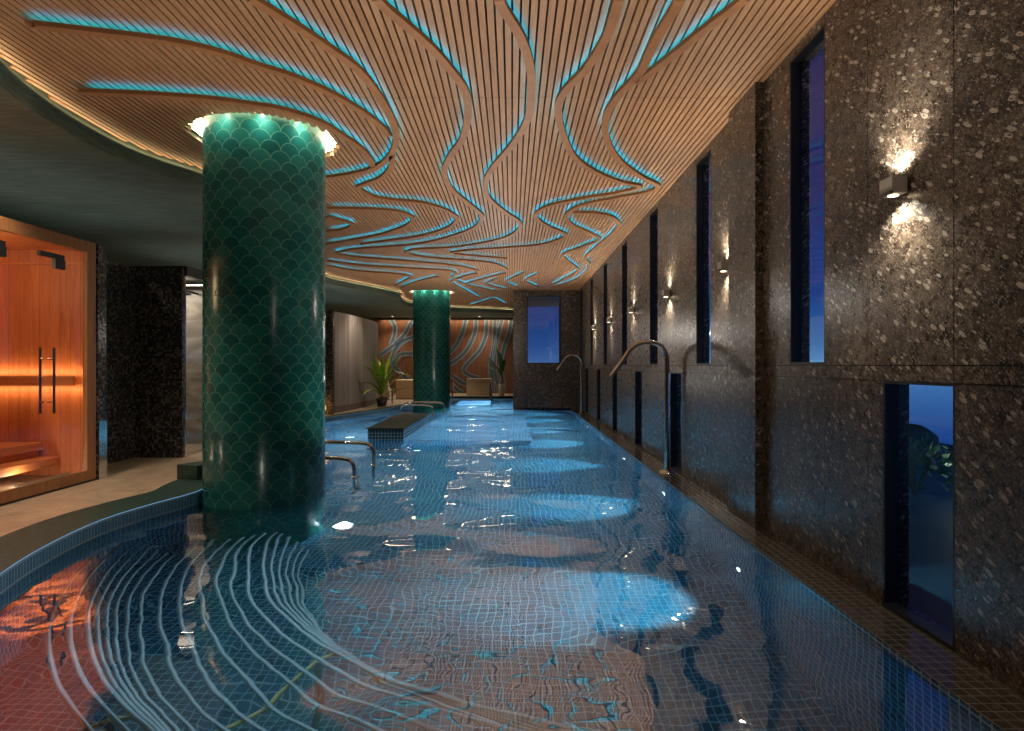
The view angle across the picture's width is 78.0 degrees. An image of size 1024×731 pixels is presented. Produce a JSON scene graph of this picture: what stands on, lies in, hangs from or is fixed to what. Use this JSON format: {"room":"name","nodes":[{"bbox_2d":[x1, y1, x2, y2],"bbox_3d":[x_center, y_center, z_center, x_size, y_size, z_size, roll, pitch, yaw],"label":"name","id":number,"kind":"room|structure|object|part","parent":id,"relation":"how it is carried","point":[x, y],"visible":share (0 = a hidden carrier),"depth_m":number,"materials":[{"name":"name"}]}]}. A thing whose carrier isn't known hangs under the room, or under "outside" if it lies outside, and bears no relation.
{"room":"spa","nodes":[
{"label":"spa","id":0,"kind":"room"},
{"bbox_2d":[95,244,184,479],"bbox_3d":[-4.905,-0.033,6.622,2.190,2.195,1.475,0,0,0],"label":"wall","id":1,"kind":"structure","parent":0,"point":[140,312],"depth_m":7.30,"materials":[{"name":"black stone"}]},
{"bbox_2d":[98,420,106,479],"bbox_3d":[-3.851,0.790,5.947,0.008,0.550,0.115,0,0,0],"label":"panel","id":2,"kind":"structure","parent":1,"relation":"attached to","point":[102,424],"depth_m":5.94,"materials":[{"name":"glass"}]},
{"bbox_2d":[130,266,201,283],"bbox_3d":[-4.895,-1.105,8.035,2.210,0.110,1.330,0,0,0],"label":"ceiling","id":3,"kind":"structure","parent":0,"point":[193,276],"depth_m":7.50,"materials":[{"name":"grey paint"}]},
{"bbox_2d":[186,284,201,443],"bbox_3d":[-4.850,-0.033,8.030,2.300,2.195,1.340,0,0,0],"label":"wall","id":4,"kind":"structure","parent":0,"point":[193,302],"depth_m":8.60,"materials":[{"name":"beige stone"}]},
{"bbox_2d":[186,290,197,295],"bbox_3d":[-4.280,-0.955,8.360,0.200,0.070,0.480,0,0,0],"label":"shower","id":5,"kind":"object","parent":4,"relation":"attached to","point":[187,291],"visible":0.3,"depth_m":8.34,"materials":[{"name":"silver metal"}]},
{"bbox_2d":[0,85,512,317],"bbox_3d":[-4.220,-1.820,10.900,8.560,0.001,26.600,0,0,0],"label":"ceiling","id":6,"kind":"structure","parent":0,"point":[52,179],"depth_m":7.06,"materials":[{"name":"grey paint"}]},
{"bbox_2d":[0,57,512,312],"bbox_3d":[-2.818,-1.978,9.940,3.312,0.315,24.673,0,0,6],"label":"trim","id":7,"kind":"structure","parent":6,"relation":"attached to","point":[10,85],"depth_m":5.51,"materials":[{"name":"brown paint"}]},
{"bbox_2d":[325,276,412,303],"bbox_3d":[-3.377,-1.935,16.641,0.746,0.016,6.029,0,0,7],"label":"recessed light","id":8,"kind":"object","parent":6,"relation":"in","point":[325,276],"depth_m":15.52,"materials":[{"name":"green paint"}]},
{"bbox_2d":[0,393,512,536],"bbox_3d":[-4.225,1.065,10.850,8.550,0.001,26.700,0,0,0],"label":"floor","id":9,"kind":"structure","parent":0,"point":[133,476],"depth_m":5.43,"materials":[{"name":"beige tile"}]},
{"bbox_2d":[0,216,95,505],"bbox_3d":[-4.915,-0.033,4.022,2.170,2.195,3.724,0,0,0],"label":"cabin","id":10,"kind":"object","parent":9,"relation":"on","point":[48,277],"visible":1,"depth_m":5.84,"materials":[{"name":"brown wood"}]},
{"bbox_3d":[-3.912,0.125,5.250,0.036,0.550,0.022,0,0,0],"label":"handle","id":11,"kind":"part","parent":10,"relation":"part of","materials":[{"name":"black metal"}]},
{"bbox_3d":[-3.893,0.944,5.250,0.025,0.018,0.600,0,0,0],"label":"door rail","id":12,"kind":"part","parent":10,"relation":"part of","materials":[{"name":"brown wood"}]},
{"bbox_3d":[-4.925,-0.943,5.829,2.050,0.015,0.030,0,0,0],"label":"cornice","id":13,"kind":"part","parent":10,"relation":"part of","materials":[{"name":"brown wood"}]},
{"bbox_3d":[-3.862,0.125,5.300,0.064,0.550,0.022,0,0,0],"label":"handle","id":14,"kind":"part","parent":10,"relation":"part of","materials":[{"name":"black metal"}]},
{"bbox_2d":[185,276,201,456],"bbox_3d":[-3.825,0.003,7.970,0.030,2.125,1.220,0,0,0],"label":"screen","id":15,"kind":"object","parent":9,"relation":"on","point":[198,451],"visible":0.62,"depth_m":7.37,"materials":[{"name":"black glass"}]},
{"bbox_2d":[359,352,411,406],"bbox_3d":[-3.258,0.335,16.155,0.854,1.459,1.692,0,0,26],"label":"potted palm","id":16,"kind":"object","parent":9,"relation":"on","point":[382,378],"visible":1,"depth_m":16.33,"materials":[{"name":"green plant"}]},
{"bbox_2d":[376,398,386,406],"bbox_3d":[-3.400,0.965,16.500,0.300,0.200,0.300,0,0,0],"label":"pot","id":17,"kind":"object","parent":16,"relation":"attached to","point":[381,402],"depth_m":16.39,"materials":[{"name":"black ceramic"}]},
{"bbox_2d":[378,360,393,398],"bbox_3d":[-4.025,0.435,19.750,0.610,1.260,0.900,0,0,0],"label":"lounge chair","id":18,"kind":"object","parent":9,"relation":"on","point":[388,389],"visible":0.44,"depth_m":19.30,"materials":[{"name":"beige"}]},
{"bbox_2d":[391,370,411,403],"bbox_3d":[-3.039,0.596,17.400,0.569,0.939,0.040,0,0,0],"label":"handrail","id":19,"kind":"object","parent":9,"relation":"on","point":[392,370],"visible":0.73,"depth_m":17.39,"materials":[{"name":"silver metal"}]},
{"bbox_2d":[396,379,412,398],"bbox_3d":[-3.255,0.755,20.200,0.810,0.620,0.600,0,0,0],"label":"armchair","id":20,"kind":"object","parent":9,"relation":"on","point":[400,383],"visible":0.43,"depth_m":19.90,"materials":[{"name":"beige fabric"}]},
{"bbox_2d":[467,378,491,394],"bbox_3d":[-1.170,0.765,22.725,0.900,0.600,0.450,0,0,0],"label":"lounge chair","id":21,"kind":"object","parent":9,"relation":"on","point":[475,386],"visible":0.8,"depth_m":22.50,"materials":[{"name":"beige fabric"}]},
{"bbox_2d":[485,349,505,395],"bbox_3d":[-0.631,0.218,22.124,0.813,1.694,0.662,0,0,0],"label":"potted plant","id":22,"kind":"object","parent":9,"relation":"on","point":[501,387],"visible":1,"depth_m":22.20,"materials":[{"name":"green plant"}]},
{"bbox_3d":[-0.360,0.855,22.300,0.260,0.420,0.260,0,0,0],"label":"pot","id":23,"kind":"part","parent":22,"relation":"part of","materials":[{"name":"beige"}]},
{"bbox_2d":[325,311,334,413],"bbox_3d":[-4.950,-0.065,13.825,2.100,2.260,0.150,0,0,0],"label":"wall","id":24,"kind":"structure","parent":0,"point":[329,315],"depth_m":13.75,"materials":[{"name":"black tile"}]},
{"bbox_2d":[335,312,377,412],"bbox_3d":[-4.868,-0.070,16.450,2.264,2.270,5.100,0,0,0],"label":"wall","id":25,"kind":"structure","parent":0,"point":[356,338],"depth_m":15.32,"materials":[{"name":"grey wood"}]},
{"bbox_2d":[188,182,558,306],"bbox_3d":[-3.300,-2.295,10.900,10.600,0.080,26.800,0,0,0],"label":"roof","id":26,"kind":"structure","parent":0,"point":[532,301],"depth_m":22.27,"materials":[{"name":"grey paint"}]},
{"bbox_2d":[0,0,835,307],"bbox_3d":[-1.156,-2.021,9.825,5.894,0.047,24.450,0,0,0],"label":"ceiling","id":27,"kind":"structure","parent":0,"point":[661,125],"depth_m":4.60,"materials":[{"name":"brown wood"}]},
{"bbox_2d":[0,60,201,175],"bbox_3d":[-3.295,-1.935,5.214,0.412,0.016,2.410,0,0,7],"label":"recessed light","id":28,"kind":"object","parent":27,"relation":"in","point":[11,74],"depth_m":4.97,"materials":[{"name":"green paint"}]},
{"bbox_2d":[191,118,201,135],"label":"ring light","id":29,"kind":"object","parent":27,"relation":"attached to","point":[197,126],"depth_m":5.65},
{"bbox_2d":[25,18,391,136],"bbox_3d":[-1.744,-1.956,4.325,0.499,0.029,2.488,0,0,44],"label":"recessed light","id":30,"kind":"object","parent":27,"relation":"in","point":[35,24],"visible":1,"depth_m":3.88,"materials":[{"name":"brown wood"}]},
{"bbox_2d":[78,88,375,166],"bbox_3d":[-1.970,-1.956,5.096,2.445,0.029,0.755,0,0,-44],"label":"recessed light","id":31,"kind":"object","parent":27,"relation":"in","point":[84,91],"visible":1,"depth_m":4.67,"materials":[{"name":"brown wood"}]},
{"bbox_2d":[247,0,399,179],"bbox_3d":[-1.369,-1.956,5.115,0.944,0.029,3.432,0,0,-14],"label":"recessed light","id":32,"kind":"object","parent":27,"relation":"in","point":[265,6],"visible":0.9,"depth_m":4.12,"materials":[{"name":"brown wood"}]},
{"bbox_2d":[325,131,336,152],"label":"ring light","id":33,"kind":"object","parent":27,"relation":"attached to","point":[330,142],"depth_m":6.05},
{"bbox_2d":[325,215,354,232],"bbox_3d":[-2.396,-1.956,8.805,0.389,0.029,0.994,0,0,-17],"label":"recessed light","id":34,"kind":"object","parent":27,"relation":"in","point":[351,224],"visible":1,"depth_m":8.75,"materials":[{"name":"brown wood"}]},
{"bbox_2d":[326,265,412,285],"bbox_3d":[-2.748,-1.956,13.759,1.036,0.029,3.148,0,0,15],"label":"recessed light","id":35,"kind":"object","parent":27,"relation":"in","point":[337,267],"visible":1,"depth_m":13.24,"materials":[{"name":"brown wood"}]},
{"bbox_2d":[326,206,414,244],"bbox_3d":[-2.086,-1.956,9.111,1.139,0.029,2.600,0,0,-17],"label":"recessed light","id":36,"kind":"object","parent":27,"relation":"in","point":[412,220],"visible":1,"depth_m":8.29,"materials":[{"name":"brown wood"}]},
{"bbox_2d":[326,260,475,287],"bbox_3d":[-1.695,-1.956,13.480,1.216,0.029,4.729,0,0,32],"label":"recessed light","id":37,"kind":"object","parent":27,"relation":"in","point":[332,261],"visible":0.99,"depth_m":12.65,"materials":[{"name":"brown wood"}]},
{"bbox_2d":[355,155,458,244],"bbox_3d":[-1.311,-1.956,8.134,1.326,0.029,4.526,0,0,-13],"label":"recessed light","id":38,"kind":"object","parent":27,"relation":"in","point":[359,187],"visible":0.99,"depth_m":7.51,"materials":[{"name":"brown wood"}]},
{"bbox_2d":[336,0,484,270],"bbox_3d":[-1.611,-1.956,8.128,2.518,0.029,9.654,0,0,-4],"label":"recessed light","id":39,"kind":"object","parent":27,"relation":"in","point":[384,6],"visible":1,"depth_m":4.91,"materials":[{"name":"brown wood"}]},
{"bbox_2d":[401,276,438,287],"bbox_3d":[-2.215,-1.956,14.807,0.128,0.029,2.225,0,0,-31],"label":"recessed light","id":40,"kind":"object","parent":27,"relation":"in","point":[428,278],"visible":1,"depth_m":14.61,"materials":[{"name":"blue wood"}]},
{"bbox_2d":[450,273,479,297],"bbox_3d":[-1.161,-1.956,15.847,0.671,0.029,4.895,0,0,-2],"label":"recessed light","id":41,"kind":"object","parent":27,"relation":"in","point":[467,275],"visible":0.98,"depth_m":14.96,"materials":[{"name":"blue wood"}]},
{"bbox_2d":[405,0,535,269],"bbox_3d":[-0.841,-1.956,8.120,2.019,0.029,9.530,0,0,0],"label":"recessed light","id":42,"kind":"object","parent":27,"relation":"in","point":[502,6],"visible":1,"depth_m":5.15,"materials":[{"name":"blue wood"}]},
{"bbox_2d":[465,273,505,291],"bbox_3d":[-0.689,-1.956,15.032,0.861,0.029,3.309,0,0,-5],"label":"recessed light","id":43,"kind":"object","parent":27,"relation":"in","point":[500,274],"visible":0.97,"depth_m":14.59,"materials":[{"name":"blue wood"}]},
{"bbox_2d":[470,298,505,305],"bbox_3d":[-0.534,-1.956,19.714,0.976,0.029,2.228,0,0,-20],"label":"recessed light","id":44,"kind":"object","parent":27,"relation":"in","point":[498,300],"visible":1,"depth_m":19.23,"materials":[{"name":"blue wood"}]},
{"bbox_2d":[484,279,506,289],"bbox_3d":[-0.433,-1.956,15.328,0.412,0.029,1.974,0,0,6],"label":"recessed light","id":45,"kind":"object","parent":27,"relation":"in","point":[487,282],"visible":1,"depth_m":15.35,"materials":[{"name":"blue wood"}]},
{"bbox_2d":[505,272,525,288],"bbox_3d":[0.036,-1.956,14.617,0.395,0.029,2.709,0,0,-3],"label":"recessed light","id":46,"kind":"object","parent":27,"relation":"in","point":[522,273],"visible":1,"depth_m":14.29,"materials":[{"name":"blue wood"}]},
{"bbox_2d":[524,273,538,287],"bbox_3d":[0.462,-1.956,14.655,0.342,0.029,2.320,0,0,2],"label":"recessed light","id":47,"kind":"object","parent":27,"relation":"in","point":[536,274],"visible":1,"depth_m":14.51,"materials":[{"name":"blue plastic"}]},
{"bbox_2d":[449,0,642,258],"bbox_3d":[0.475,-1.956,7.508,1.609,0.029,8.166,0,0,-12],"label":"recessed light","id":48,"kind":"object","parent":27,"relation":"in","point":[616,7],"visible":1,"depth_m":5.50,"materials":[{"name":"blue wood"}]},
{"bbox_2d":[552,211,620,287],"bbox_3d":[1.176,-1.956,11.918,0.777,0.029,7.743,0,0,0],"label":"recessed light","id":49,"kind":"object","parent":27,"relation":"in","point":[617,221],"visible":1,"depth_m":9.55,"materials":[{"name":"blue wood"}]},
{"bbox_2d":[551,0,684,285],"bbox_3d":[1.153,-1.956,9.377,0.945,0.029,12.037,0,0,0],"label":"recessed light","id":50,"kind":"object","parent":27,"relation":"in","point":[675,6],"visible":1,"depth_m":5.07,"materials":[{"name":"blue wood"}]},
{"bbox_2d":[634,0,749,84],"bbox_3d":[1.052,-1.956,3.860,0.065,0.029,1.073,0,0,-21],"label":"recessed light","id":51,"kind":"object","parent":27,"relation":"in","point":[734,6],"visible":0.94,"depth_m":3.74,"materials":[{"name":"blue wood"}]},
{"bbox_2d":[365,311,512,392],"bbox_3d":[-4.200,-0.485,24.240,8.600,3.300,0.120,0,0,0],"label":"wall","id":52,"kind":"structure","parent":0,"point":[472,340],"depth_m":24.20,"materials":[{"name":"brown wood"}]},
{"bbox_2d":[0,399,994,730],"bbox_3d":[-1.134,1.165,9.600,5.354,0.001,24.200,0,0,0],"label":"water","id":53,"kind":"object","parent":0,"point":[497,567],"visible":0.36,"depth_m":2.94,"materials":[{"name":"blue liquid"}]},
{"bbox_2d":[399,404,435,413],"bbox_3d":[-2.287,1.449,15.300,0.874,1.032,0.100,0,0,0],"label":"grab rail","id":54,"kind":"object","parent":53,"relation":"in","point":[431,406],"visible":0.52,"depth_m":15.28,"materials":[{"name":"silver metal"}]},
{"bbox_2d":[403,401,444,410],"bbox_3d":[-2.222,1.439,16.100,1.104,1.052,0.100,0,0,0],"label":"grab rail","id":55,"kind":"object","parent":53,"relation":"in","point":[443,404],"visible":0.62,"depth_m":16.08,"materials":[{"name":"silver metal"}]},
{"bbox_2d":[0,397,1000,730],"bbox_3d":[-1.134,1.666,9.600,5.354,1.198,24.200,0,0,0],"label":"wall","id":56,"kind":"structure","parent":0,"point":[49,552],"depth_m":4.13,"materials":[{"name":"blue tile"}]},
{"bbox_2d":[0,403,412,572],"bbox_3d":[-3.000,1.093,9.591,1.920,0.064,24.217,0,0,-1],"label":"trim","id":57,"kind":"structure","parent":56,"relation":"on","point":[16,545],"depth_m":4.35,"materials":[{"name":"green tile"}]},
{"bbox_2d":[177,461,201,479],"bbox_3d":[-2.900,0.998,6.113,0.272,0.135,0.579,0,0,35],"label":"curb","id":58,"kind":"object","parent":57,"relation":"on","point":[192,470],"visible":0.27,"depth_m":5.89,"materials":[{"name":"green tile"}]},
{"bbox_2d":[325,456,358,477],"bbox_3d":[-2.302,1.454,6.620,1.404,1.022,0.100,0,0,0],"label":"grab rail","id":59,"kind":"object","parent":56,"relation":"attached to","point":[339,458],"visible":0.21,"depth_m":6.60,"materials":[{"name":"silver metal"}]},
{"bbox_2d":[325,441,377,465],"bbox_3d":[-2.287,1.421,7.400,1.434,1.087,0.100,0,0,0],"label":"grab rail","id":60,"kind":"object","parent":56,"relation":"attached to","point":[370,445],"visible":0.41,"depth_m":7.38,"materials":[{"name":"silver metal"}]},
{"bbox_2d":[451,382,453,400],"bbox_3d":[-1.995,0.927,21.239,0.088,0.707,1.312,0,0,-4],"label":"handrail","id":61,"kind":"object","parent":56,"relation":"attached to","point":[453,382],"visible":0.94,"depth_m":20.92,"materials":[{"name":"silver metal"}]},
{"bbox_2d":[450,396,512,397],"bbox_3d":[-1.200,1.093,21.825,2.500,0.064,0.250,0,0,0],"label":"trim","id":62,"kind":"structure","parent":56,"relation":"attached to","point":[450,396],"depth_m":21.70,"materials":[{"name":"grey tile"}]},
{"bbox_2d":[489,382,491,400],"bbox_3d":[-0.695,0.927,21.239,0.088,0.707,1.312,0,0,-4],"label":"handrail","id":63,"kind":"object","parent":56,"relation":"attached to","point":[490,386],"visible":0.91,"depth_m":21.82,"materials":[{"name":"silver metal"}]},
{"bbox_2d":[571,409,1023,730],"bbox_3d":[1.669,1.218,7.150,0.247,0.135,19.300,0,0,0],"label":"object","id":64,"kind":"structure","parent":56,"relation":"attached to","point":[997,703],"depth_m":2.86,"materials":[{"name":"brown tile"}]},
{"bbox_2d":[556,354,583,412],"bbox_3d":[1.435,0.435,15.500,0.710,1.429,0.180,0,0,0],"label":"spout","id":65,"kind":"object","parent":64,"relation":"on","point":[567,356],"visible":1,"depth_m":15.47,"materials":[{"name":"silver metal"}]},
{"bbox_2d":[609,340,674,473],"bbox_3d":[1.400,0.435,6.790,0.710,1.429,0.180,0,0,0],"label":"spout","id":66,"kind":"object","parent":64,"relation":"on","point":[666,470],"visible":1,"depth_m":6.77,"materials":[{"name":"silver metal"}]},
{"bbox_2d":[513,289,578,409],"bbox_3d":[0.965,-0.335,20.450,1.870,3.600,7.500,0,0,0],"label":"wall","id":67,"kind":"structure","parent":0,"point":[536,386],"depth_m":16.80,"materials":[{"name":"stone"}]},
{"bbox_2d":[527,296,560,363],"bbox_3d":[0.850,-0.950,16.845,0.900,1.810,0.110,0,0,0],"label":"window","id":68,"kind":"structure","parent":67,"relation":"in","point":[527,296],"depth_m":16.79,"materials":[{"name":"black metal"}]},
{"bbox_2d":[579,0,1023,696],"bbox_3d":[1.836,-0.385,7.249,0.128,3.495,19.498,0,0,0],"label":"wall","id":69,"kind":"structure","parent":0,"point":[925,283],"depth_m":3.10,"materials":[{"name":"stone"}]},
{"bbox_2d":[581,289,582,365],"bbox_3d":[1.808,-0.968,16.105,0.069,1.935,0.450,0,0,0],"label":"window","id":70,"kind":"structure","parent":69,"relation":"in","point":[582,289],"depth_m":16.32,"materials":[{"name":"black metal"}]},
{"bbox_2d":[586,369,587,413],"bbox_3d":[1.808,0.612,14.955,0.069,1.077,0.490,0,0,0],"label":"window","id":71,"kind":"structure","parent":69,"relation":"in","point":[586,369],"depth_m":15.19,"materials":[{"name":"black glass"}]},
{"bbox_2d":[590,278,593,365],"bbox_3d":[1.808,-0.968,14.055,0.069,1.935,0.450,0,0,0],"label":"window","id":72,"kind":"structure","parent":69,"relation":"in","point":[591,280],"depth_m":14.27,"materials":[{"name":"black metal"}]},
{"bbox_2d":[597,369,599,421],"bbox_3d":[1.808,0.612,12.925,0.069,1.077,0.490,0,0,0],"label":"window","id":73,"kind":"structure","parent":69,"relation":"in","point":[598,370],"depth_m":13.16,"materials":[{"name":"black glass"}]},
{"bbox_2d":[604,262,607,365],"bbox_3d":[1.808,-0.968,12.005,0.069,1.935,0.450,0,0,0],"label":"window","id":74,"kind":"structure","parent":69,"relation":"in","point":[605,265],"depth_m":12.22,"materials":[{"name":"black metal"}]},
{"bbox_2d":[613,373,616,432],"bbox_3d":[1.808,0.612,10.895,0.069,1.077,0.490,0,0,0],"label":"window","id":75,"kind":"structure","parent":69,"relation":"in","point":[615,376],"depth_m":11.13,"materials":[{"name":"black metal"}]},
{"bbox_2d":[622,241,627,365],"bbox_3d":[1.808,-0.968,9.955,0.069,1.935,0.450,0,0,0],"label":"window","id":76,"kind":"structure","parent":69,"relation":"in","point":[624,245],"depth_m":10.17,"materials":[{"name":"blue glass"}]},
{"bbox_2d":[626,307,633,312],"bbox_3d":[1.722,-0.806,9.180,0.100,0.088,0.120,0,0,0],"label":"wall light","id":77,"kind":"object","parent":69,"relation":"attached to","point":[630,309],"visible":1,"depth_m":9.13,"materials":[{"name":"beige"}]},
{"bbox_2d":[635,371,641,448],"bbox_3d":[1.808,0.612,8.865,0.069,1.077,0.490,0,0,0],"label":"window","id":78,"kind":"structure","parent":69,"relation":"in","point":[637,373],"depth_m":9.10,"materials":[{"name":"black metal"}]},
{"bbox_2d":[650,207,658,365],"bbox_3d":[1.808,-0.968,7.905,0.069,1.935,0.450,0,0,0],"label":"window","id":79,"kind":"structure","parent":69,"relation":"in","point":[654,213],"depth_m":8.12,"materials":[{"name":"black metal"}]},
{"bbox_2d":[660,290,670,297],"bbox_3d":[1.722,-0.806,7.090,0.100,0.088,0.120,0,0,0],"label":"wall light","id":80,"kind":"object","parent":69,"relation":"attached to","point":[665,293],"visible":1,"depth_m":7.04,"materials":[{"name":"beige"}]},
{"bbox_2d":[670,372,682,474],"bbox_3d":[1.808,0.612,6.835,0.069,1.077,0.490,0,0,0],"label":"window","id":81,"kind":"structure","parent":69,"relation":"in","point":[673,375],"depth_m":7.07,"materials":[{"name":"black glass"}]},
{"bbox_2d":[696,149,711,365],"bbox_3d":[1.808,-0.968,5.855,0.069,1.935,0.450,0,0,0],"label":"window","id":82,"kind":"structure","parent":69,"relation":"in","point":[700,165],"depth_m":6.07,"materials":[{"name":"black metal"}]},
{"bbox_2d":[715,261,727,272],"bbox_3d":[1.722,-0.806,5.160,0.100,0.088,0.120,0,0,0],"label":"wall light","id":83,"kind":"object","parent":69,"relation":"attached to","point":[722,266],"visible":0.91,"depth_m":5.11,"materials":[{"name":"beige"}]},
{"bbox_2d":[728,82,763,528],"bbox_3d":[1.742,-0.415,4.725,0.060,3.161,0.550,0,0,0],"label":"pillar","id":84,"kind":"structure","parent":69,"relation":"attached to","point":[746,118],"depth_m":4.61,"materials":[{"name":"stone"}]},
{"bbox_2d":[790,24,826,365],"bbox_3d":[1.808,-0.968,3.805,0.069,1.935,0.450,0,0,0],"label":"window","id":85,"kind":"structure","parent":69,"relation":"in","point":[796,62],"depth_m":4.02,"materials":[{"name":"black metal"}]},
{"bbox_2d":[874,175,907,199],"bbox_3d":[1.722,-0.806,2.860,0.100,0.088,0.120,0,0,0],"label":"wall light","id":86,"kind":"object","parent":69,"relation":"attached to","point":[893,186],"visible":1,"depth_m":2.81,"materials":[{"name":"beige"}]},
{"bbox_2d":[883,381,954,652],"bbox_3d":[1.808,0.612,2.775,0.069,1.077,0.490,0,0,0],"label":"window","id":87,"kind":"structure","parent":69,"relation":"in","point":[890,388],"depth_m":3.01,"materials":[{"name":"black metal"}]},
{"label":"floor","id":88,"kind":"structure","parent":0,"visible":0},
{"bbox_2d":[202,111,324,509],"bbox_3d":[-2.180,0.065,5.600,1.012,4.400,1.012,0,0,0],"label":"column","id":89,"kind":"structure","parent":88,"relation":"on","point":[263,176],"depth_m":5.16,"materials":[{"name":"green tile"}]},
{"bbox_2d":[366,413,429,438],"bbox_3d":[-1.990,1.625,11.475,0.600,1.280,3.090,0,0,0],"label":"divider","id":90,"kind":"object","parent":88,"relation":"on","point":[402,425],"visible":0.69,"depth_m":10.54,"materials":[{"name":"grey tile"}]},
{"bbox_2d":[413,290,449,408],"bbox_3d":[-2.200,0.065,17.300,1.012,4.400,1.012,0,0,0],"label":"column","id":91,"kind":"structure","parent":88,"relation":"on","point":[431,308],"depth_m":16.87,"materials":[{"name":"green tile"}]},
{"label":"outside","id":92,"kind":"structure","parent":0,"visible":0},
{"bbox_2d":[909,443,952,631],"bbox_3d":[6.950,1.565,12.000,10.100,0.200,36.000,0,0,0],"label":"ground","id":93,"kind":"structure","parent":92,"point":[931,509],"depth_m":5.09,"materials":[{"name":"blue"}]},
{"bbox_2d":[909,424,938,448],"bbox_3d":[7.197,1.370,11.568,1.033,0.631,1.030,0,0,0],"label":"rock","id":94,"kind":"object","parent":93,"relation":"on","point":[917,431],"visible":0.27,"depth_m":11.24,"materials":[{"name":"grey stone"}]},
{"bbox_2d":[909,433,952,493],"bbox_3d":[4.632,1.117,7.182,1.035,0.712,1.004,0,0,0],"label":"shrub","id":95,"kind":"object","parent":93,"relation":"on","point":[920,458],"visible":0.55,"depth_m":7.03,"materials":[{"name":"green plant"}]},
{"bbox_3d":[4.615,1.272,7.200,0.331,0.401,0.351,0,0,0],"label":"stem","id":96,"kind":"part","parent":95,"relation":"part of","materials":[{"name":"green plant"}]},
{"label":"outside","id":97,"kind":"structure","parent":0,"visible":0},
{"bbox_2d":[909,385,952,444],"bbox_3d":[64.000,1.445,40.000,112.000,0.001,160.000,0,0,0],"label":"sky","id":98,"kind":"structure","parent":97,"point":[930,407],"depth_m":20.76,"materials":[{"name":"blue"}]}
]}

